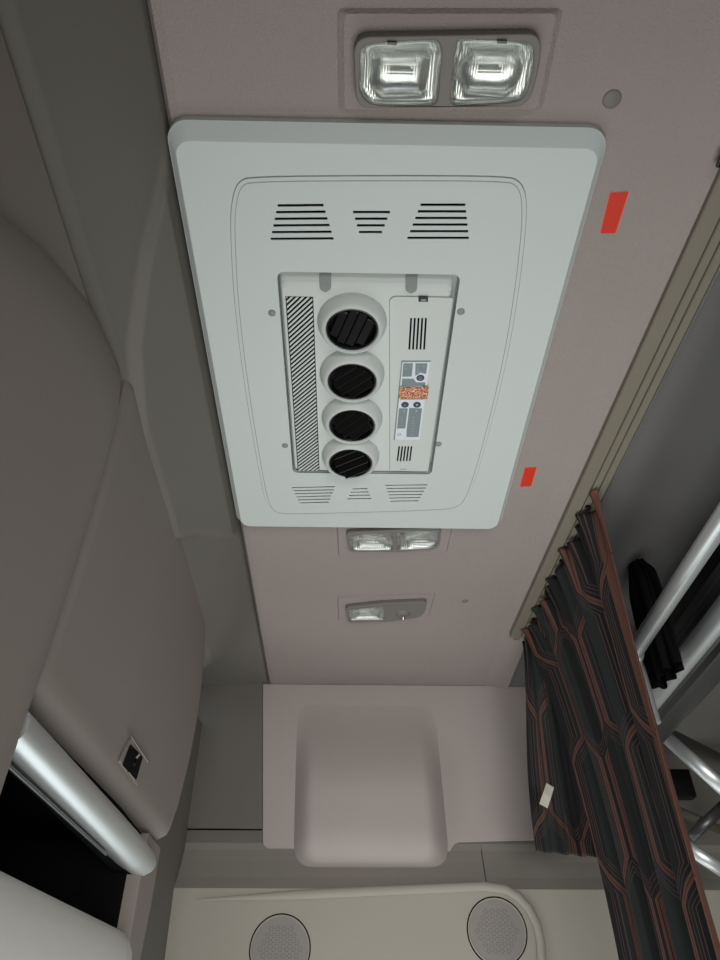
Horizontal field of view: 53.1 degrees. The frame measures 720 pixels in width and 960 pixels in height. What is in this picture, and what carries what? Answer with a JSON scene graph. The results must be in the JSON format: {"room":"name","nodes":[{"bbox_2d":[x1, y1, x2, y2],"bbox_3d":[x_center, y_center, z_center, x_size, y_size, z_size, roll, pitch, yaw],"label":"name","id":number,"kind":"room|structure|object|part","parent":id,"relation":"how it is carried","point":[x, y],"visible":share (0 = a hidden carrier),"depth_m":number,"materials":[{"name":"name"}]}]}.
{"room":"vehicle interior","nodes":[
{"label":"vehicle interior","id":0,"kind":"room"},
{"bbox_2d":[147,0,719,688],"bbox_3d":[0.506,-0.290,1.004,1.466,0.060,2.740,1,-40,-1],"label":"ceiling","id":1,"kind":"structure","parent":0,"point":[222,58],"depth_m":1.04,"materials":[{"name":"fabric"}]},
{"bbox_2d":[345,599,426,622],"bbox_3d":[0.061,0.308,1.653,0.185,0.026,0.083,-3,-40,4],"label":"recessed light","id":2,"kind":"object","parent":1,"relation":"in","point":[382,610],"visible":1,"depth_m":1.64,"materials":[{"name":"grey"}]},
{"bbox_2d":[396,610,409,617],"bbox_3d":[0.099,0.309,1.658,0.036,0.008,0.036,1,-40,-1],"label":"switch","id":3,"kind":"object","parent":2,"relation":"attached to","point":[399,613],"depth_m":1.65,"materials":[{"name":"grey plastic"}]},
{"bbox_2d":[168,116,605,528],"bbox_3d":[0.025,-0.148,1.103,0.510,0.052,0.764,1,-40,-1],"label":"air conditioner","id":4,"kind":"object","parent":1,"relation":"attached to","point":[338,266],"visible":1,"depth_m":0.98,"materials":[{"name":"white plastic"}]},
{"bbox_2d":[286,296,318,470],"bbox_3d":[-0.086,-0.133,1.122,0.035,0.002,0.361,1,-40,-1],"label":"grille","id":5,"kind":"object","parent":4,"relation":"attached to","point":[302,312],"depth_m":1.10,"materials":[{"name":"white plastic"}]},
{"bbox_2d":[399,386,428,398],"bbox_3d":[0.083,-0.134,1.111,0.045,0.004,0.026,1,-40,-1],"label":"tape","id":6,"kind":"object","parent":4,"relation":"attached to","point":[404,392],"visible":1,"depth_m":1.11,"materials":[{"name":"brown"}]},
{"bbox_3d":[0.080,-0.133,1.119,0.086,0.002,0.360,1,-40,-1],"label":"control panel","id":7,"kind":"part","parent":4,"relation":"part of","materials":[{"name":"white plastic"}]},
{"bbox_2d":[346,528,440,551],"bbox_3d":[0.067,0.120,1.442,0.186,0.014,0.076,-2,-40,2],"label":"recessed light","id":8,"kind":"object","parent":1,"relation":"in","point":[360,539],"visible":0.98,"depth_m":1.43,"materials":[{"name":"grey"}]},
{"bbox_2d":[354,29,540,107],"bbox_3d":[0.091,-0.439,0.773,0.197,0.019,0.077,1,-40,-1],"label":"recessed light","id":9,"kind":"object","parent":1,"relation":"in","point":[448,68],"visible":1,"depth_m":0.76,"materials":[{"name":"grey"}]},
{"bbox_2d":[520,467,536,486],"bbox_3d":[0.305,-0.005,1.309,0.023,0.001,0.056,1,-40,-1],"label":"sticker","id":10,"kind":"object","parent":1,"relation":"attached to","point":[528,475],"visible":1,"depth_m":1.31,"materials":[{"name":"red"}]},
{"bbox_2d":[602,89,621,108],"bbox_3d":[0.283,-0.428,0.810,0.022,0.003,0.022,1,-40,-1],"label":"cap","id":11,"kind":"object","parent":1,"relation":"attached to","point":[612,98],"visible":1,"depth_m":0.81,"materials":[{"name":"grey plastic"}]},
{"bbox_2d":[600,191,628,233],"bbox_3d":[0.321,-0.339,0.915,0.024,0.001,0.058,1,-40,-1],"label":"sticker","id":12,"kind":"object","parent":1,"relation":"attached to","point":[616,201],"visible":1,"depth_m":0.91,"materials":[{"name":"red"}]},
{"bbox_2d":[510,155,719,639],"bbox_3d":[0.453,-0.380,0.848,0.069,0.019,2.381,2,-40,-3],"label":"rail","id":13,"kind":"object","parent":1,"relation":"attached to","point":[696,269],"visible":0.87,"depth_m":1.10,"materials":[{"name":"brown plastic"}]},
{"bbox_2d":[520,488,719,959],"bbox_3d":[0.431,0.529,1.288,0.133,0.804,0.645,1,-40,-1],"label":"curtain","id":14,"kind":"object","parent":13,"relation":"hanging from","point":[601,785],"visible":1,"depth_m":1.32,"materials":[{"name":"fabric"}]},
{"bbox_2d":[628,558,683,688],"bbox_3d":[0.577,0.271,1.430,0.046,0.254,0.133,1,-40,-1],"label":"drape","id":15,"kind":"object","parent":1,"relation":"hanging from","point":[662,659],"visible":0.77,"depth_m":1.40,"materials":[{"name":"black fabric"}]},
{"bbox_2d":[165,679,719,959],"bbox_3d":[-0.061,1.289,1.369,2.550,2.000,0.123,1,-40,-1],"label":"wall","id":16,"kind":"structure","parent":0,"point":[376,818],"depth_m":1.72,"materials":[{"name":"grey plastic"}]},
{"bbox_2d":[0,0,267,685],"bbox_3d":[-0.342,-0.258,0.930,0.229,0.206,2.700,1,-40,-1],"label":"trim","id":17,"kind":"structure","parent":16,"relation":"attached to","point":[87,73],"depth_m":0.86,"materials":[{"name":"grey plastic"}]},
{"bbox_2d":[140,717,201,959],"bbox_3d":[-0.522,1.210,1.152,0.220,1.840,0.421,1,-40,-1],"label":"trim","id":18,"kind":"structure","parent":16,"relation":"attached to","point":[172,845],"depth_m":1.61,"materials":[{"name":"grey plastic"}]},
{"bbox_3d":[-0.366,0.697,1.863,0.259,0.382,0.003,1,-40,-1],"label":"corner panel","id":19,"kind":"part","parent":16,"relation":"part of","materials":[{"name":"grey plastic"}]},
{"bbox_2d":[249,913,310,959],"bbox_3d":[-0.173,1.016,1.563,0.134,0.134,0.009,1,-40,-1],"label":"speaker","id":20,"kind":"object","parent":16,"relation":"attached to","point":[280,936],"visible":1,"depth_m":1.57},
{"bbox_3d":[-0.061,1.135,1.519,2.550,0.469,0.092,1,-40,-1],"label":"speaker panel","id":21,"kind":"part","parent":16,"relation":"part of","materials":[{"name":"grey plastic"}]},
{"bbox_2d":[467,896,527,959],"bbox_3d":[0.302,0.995,1.591,0.134,0.134,0.009,1,-40,-1],"label":"speaker","id":22,"kind":"object","parent":16,"relation":"attached to","point":[496,928],"visible":1,"depth_m":1.59},
{"bbox_3d":[-1.436,0.427,0.350,0.050,2.000,2.740,1,-40,-1],"label":"wall","id":23,"kind":"structure","parent":0,"visible":0},
{"bbox_2d":[0,29,204,959],"bbox_3d":[-0.835,-0.076,0.421,1.102,0.939,2.172,1,-40,-1],"label":"locker","id":24,"kind":"object","parent":23,"relation":"attached to","point":[102,625],"visible":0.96,"depth_m":0.79,"materials":[{"name":"plastic"}]},
{"bbox_2d":[0,764,131,959],"bbox_3d":[-0.548,0.077,0.211,0.513,0.434,2.002,1,-40,-1],"label":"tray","id":25,"kind":"object","parent":24,"relation":"on","point":[66,829],"depth_m":0.90,"materials":[{"name":"grey plastic"}]},
{"bbox_3d":[-0.355,0.241,1.108,0.100,0.505,0.731,1,-40,-1],"label":"locker door","id":26,"kind":"part","parent":24,"relation":"part of","materials":[{"name":"plastic"}]},
{"bbox_3d":[1.264,0.444,0.370,0.050,2.000,2.790,1,-40,-1],"label":"wall","id":27,"kind":"structure","parent":0,"visible":0},
{"bbox_2d":[633,502,719,876],"bbox_3d":[0.865,0.021,0.830,0.686,0.404,2.761,1,-40,-1],"label":"tubular metal frame","id":28,"kind":"structure","parent":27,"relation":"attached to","point":[689,705],"depth_m":1.40,"materials":[{"name":"silver metal"}]},
{"bbox_3d":[0.550,-0.262,0.596,0.041,0.146,2.051,1,-40,-1],"label":"guard rail","id":29,"kind":"part","parent":28,"relation":"part of","materials":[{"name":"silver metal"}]},
{"bbox_3d":[0.674,-0.201,0.783,0.074,0.114,2.410,1,-40,-1],"label":"bunk frame","id":30,"kind":"part","parent":28,"relation":"part of","materials":[{"name":"grey metal"}]}
]}

